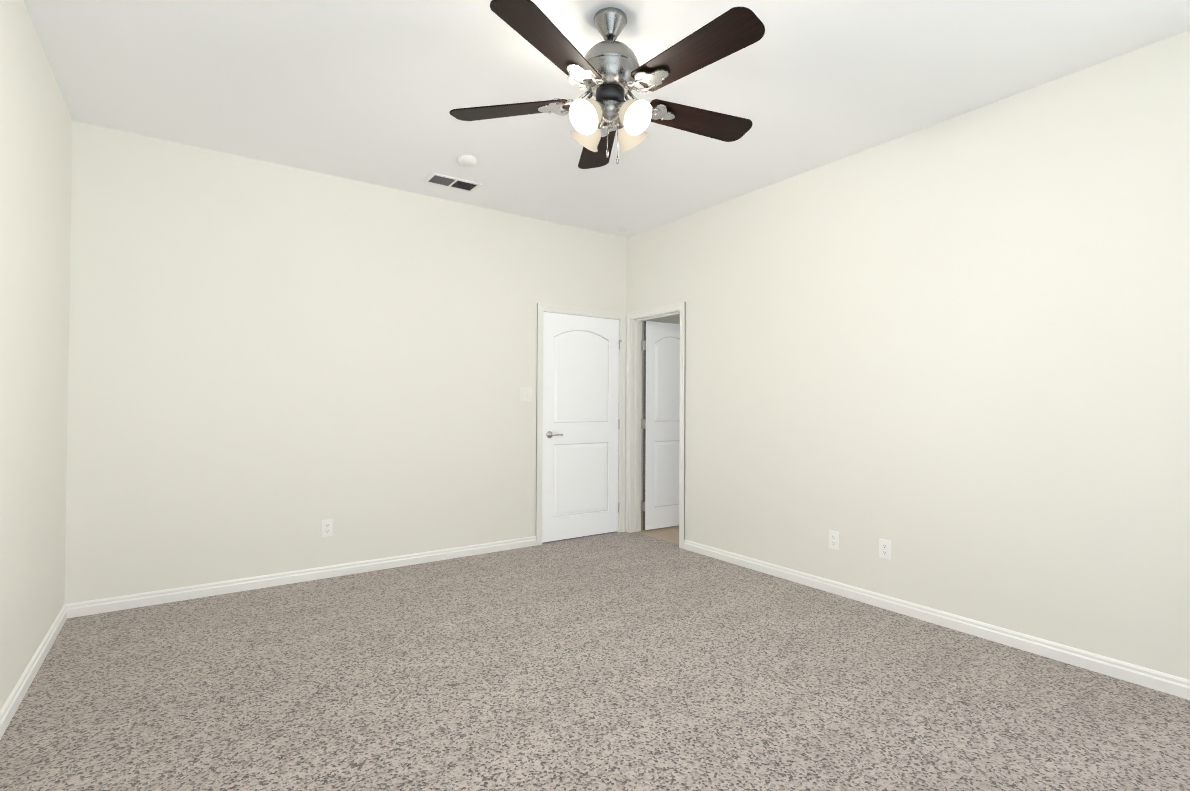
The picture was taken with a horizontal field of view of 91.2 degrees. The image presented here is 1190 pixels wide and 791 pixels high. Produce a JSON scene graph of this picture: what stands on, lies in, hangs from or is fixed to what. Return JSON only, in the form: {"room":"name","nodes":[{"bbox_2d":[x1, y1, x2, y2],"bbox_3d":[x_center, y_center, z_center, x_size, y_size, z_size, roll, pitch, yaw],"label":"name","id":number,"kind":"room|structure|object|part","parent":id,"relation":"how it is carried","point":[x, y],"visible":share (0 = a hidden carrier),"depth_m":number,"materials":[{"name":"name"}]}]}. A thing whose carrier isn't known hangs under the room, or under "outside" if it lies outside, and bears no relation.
{"room":"empty bedroom","nodes":[
{"label":"empty bedroom","id":0,"kind":"room"},
{"bbox_2d":[0,0,71,709],"bbox_3d":[-1.530,-0.173,1.137,0.120,2.775,5.060,1,-1,-35],"label":"wall","id":1,"kind":"structure","parent":0,"point":[35,168],"depth_m":2.46,"materials":[{"name":"white paint"}]},
{"bbox_2d":[0,604,66,739],"bbox_3d":[-1.517,1.177,1.207,0.014,0.078,4.940,1,-1,-35],"label":"baseboard","id":2,"kind":"structure","parent":1,"relation":"attached to","point":[8,710],"depth_m":2.47,"materials":[{"name":"white paint"}]},
{"bbox_2d":[64,120,626,603],"bbox_3d":[-1.353,-0.130,4.424,4.185,2.775,0.120,1,-1,-35],"label":"wall","id":3,"kind":"structure","parent":0,"point":[270,366],"depth_m":3.87,"materials":[{"name":"white paint"}]},
{"bbox_2d":[65,536,535,617],"bbox_3d":[-1.718,1.212,4.074,2.976,0.078,0.014,1,-1,-35],"label":"baseboard","id":4,"kind":"structure","parent":3,"relation":"attached to","point":[96,606],"depth_m":3.81,"materials":[{"name":"white paint"}]},
{"bbox_2d":[322,519,332,536],"bbox_3d":[-1.838,0.910,3.996,0.070,0.115,0.009,1,-1,-35],"label":"electrical outlet","id":5,"kind":"object","parent":3,"relation":"attached to","point":[327,527],"visible":1,"depth_m":4.00,"materials":[{"name":"white plastic"}]},
{"bbox_2d":[520,387,531,400],"bbox_3d":[-0.578,-0.013,4.886,0.116,0.115,0.012,1,-1,-35],"label":"switch plate","id":6,"kind":"object","parent":3,"relation":"attached to","point":[525,393],"visible":1,"depth_m":4.89,"materials":[{"name":"white plastic"}]},
{"bbox_2d":[542,312,621,542],"bbox_3d":[-0.118,0.275,5.235,0.822,1.975,0.150,1,-1,-35],"label":"closed door","id":7,"kind":"structure","parent":3,"relation":"in","point":[581,423],"depth_m":5.21,"materials":[{"name":"white paint"}]},
{"bbox_2d":[536,302,685,548],"bbox_3d":[0.148,0.245,4.986,1.105,2.055,0.917,1,-1,-35],"label":"door frame","id":8,"kind":"structure","parent":3,"relation":"attached to","point":[634,320],"depth_m":5.44,"materials":[{"name":"white paint"}]},
{"bbox_2d":[0,532,1189,790],"bbox_3d":[0.067,1.268,2.317,4.125,0.060,5.180,1,-1,-35],"label":"floor carpet","id":9,"kind":"object","parent":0,"point":[620,662],"visible":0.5,"depth_m":2.41,"materials":[{"name":"grey carpet"}]},
{"bbox_2d":[24,0,1189,237],"bbox_3d":[0.107,-1.586,2.371,4.185,0.100,5.180,1,-1,-35],"label":"ceiling","id":10,"kind":"structure","parent":0,"point":[376,92],"depth_m":2.83,"materials":[{"name":"white paint"}]},
{"bbox_2d":[423,172,481,192],"bbox_3d":[-1.012,-1.514,4.146,0.360,0.010,0.190,1,-1,-35],"label":"ceiling vent","id":11,"kind":"object","parent":10,"relation":"in","point":[450,182],"visible":1,"depth_m":4.13,"materials":[{"name":"white plastic"}]},
{"bbox_2d":[457,155,476,166],"bbox_3d":[-0.822,-1.503,3.747,0.128,0.041,0.128,1,-1,-35],"label":"smoke detector","id":12,"kind":"object","parent":10,"relation":"attached to","point":[467,160],"visible":1,"depth_m":3.71,"materials":[{"name":"white plastic"}]},
{"bbox_2d":[449,0,764,168],"bbox_3d":[0.097,-1.248,2.353,1.316,0.576,1.303,1,-1,-35],"label":"fan","id":13,"kind":"object","parent":10,"relation":"hanging from","point":[610,72],"visible":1,"depth_m":2.27,"materials":[{"name":"brown wood"}]},
{"label":"fan blade","id":14,"kind":"part","parent":13,"relation":"part of","materials":[{"name":"brown wood"}]},
{"label":"fan blade","id":15,"kind":"part","parent":13,"relation":"part of","materials":[{"name":"brown wood"}]},
{"label":"fan blade","id":16,"kind":"part","parent":13,"relation":"part of","materials":[{"name":"brown wood"}]},
{"bbox_3d":[0.347,-1.204,2.051,0.164,0.006,0.517,16,-11,-41],"label":"fan blade","id":17,"kind":"part","parent":13,"relation":"part of","materials":[{"name":"brown wood"}]},
{"bbox_3d":[0.450,-1.197,2.542,0.517,0.006,0.164,1,-12,-24],"label":"fan blade","id":18,"kind":"part","parent":13,"relation":"part of","materials":[{"name":"brown wood"}]},
{"bbox_2d":[641,321,642,493],"bbox_3d":[0.043,-0.090,6.966,1.260,2.775,0.120,1,-1,-35],"label":"wall","id":19,"kind":"structure","parent":0,"point":[642,321],"depth_m":7.27,"materials":[{"name":"white paint"}]},
{"bbox_2d":[638,500,678,543],"bbox_3d":[1.009,1.319,5.725,1.330,0.056,3.240,1,-1,-35],"label":"floor","id":20,"kind":"structure","parent":0,"point":[670,534],"depth_m":5.46,"materials":[{"name":"beige tile"}]},
{"bbox_2d":[643,314,679,385],"bbox_3d":[1.512,-0.094,6.090,0.120,2.775,3.240,1,-1,-35],"label":"wall","id":21,"kind":"structure","parent":0,"point":[673,319],"depth_m":6.97,"materials":[{"name":"white paint"}]},
{"bbox_2d":[627,30,1189,679],"bbox_3d":[1.798,-0.126,3.470,0.120,2.775,5.060,1,-1,-35],"label":"wall","id":22,"kind":"structure","parent":0,"point":[949,358],"depth_m":3.07,"materials":[{"name":"white paint"}]},
{"bbox_2d":[641,321,679,529],"bbox_3d":[0.730,0.285,5.684,0.680,1.975,0.150,1,-1,-33],"label":"open door","id":23,"kind":"structure","parent":22,"relation":"in","point":[660,420],"depth_m":5.60,"materials":[{"name":"white paint"}]},
{"bbox_2d":[829,530,838,549],"bbox_3d":[1.526,0.924,3.724,0.009,0.115,0.070,1,-1,-35],"label":"electrical outlet","id":24,"kind":"object","parent":22,"relation":"attached to","point":[833,539],"visible":1,"depth_m":3.72,"materials":[{"name":"white plastic"}]},
{"bbox_2d":[879,538,890,559],"bbox_3d":[1.717,0.911,3.452,0.009,0.115,0.070,1,-1,-35],"label":"electrical outlet","id":25,"kind":"object","parent":22,"relation":"attached to","point":[884,548],"visible":1,"depth_m":3.45,"materials":[{"name":"white plastic"}]},
{"bbox_2d":[684,540,1189,699],"bbox_3d":[1.930,1.219,3.137,0.014,0.078,4.143,1,-1,-35],"label":"baseboard","id":26,"kind":"structure","parent":22,"relation":"attached to","point":[1147,677],"depth_m":3.03,"materials":[{"name":"white paint"}]}
]}

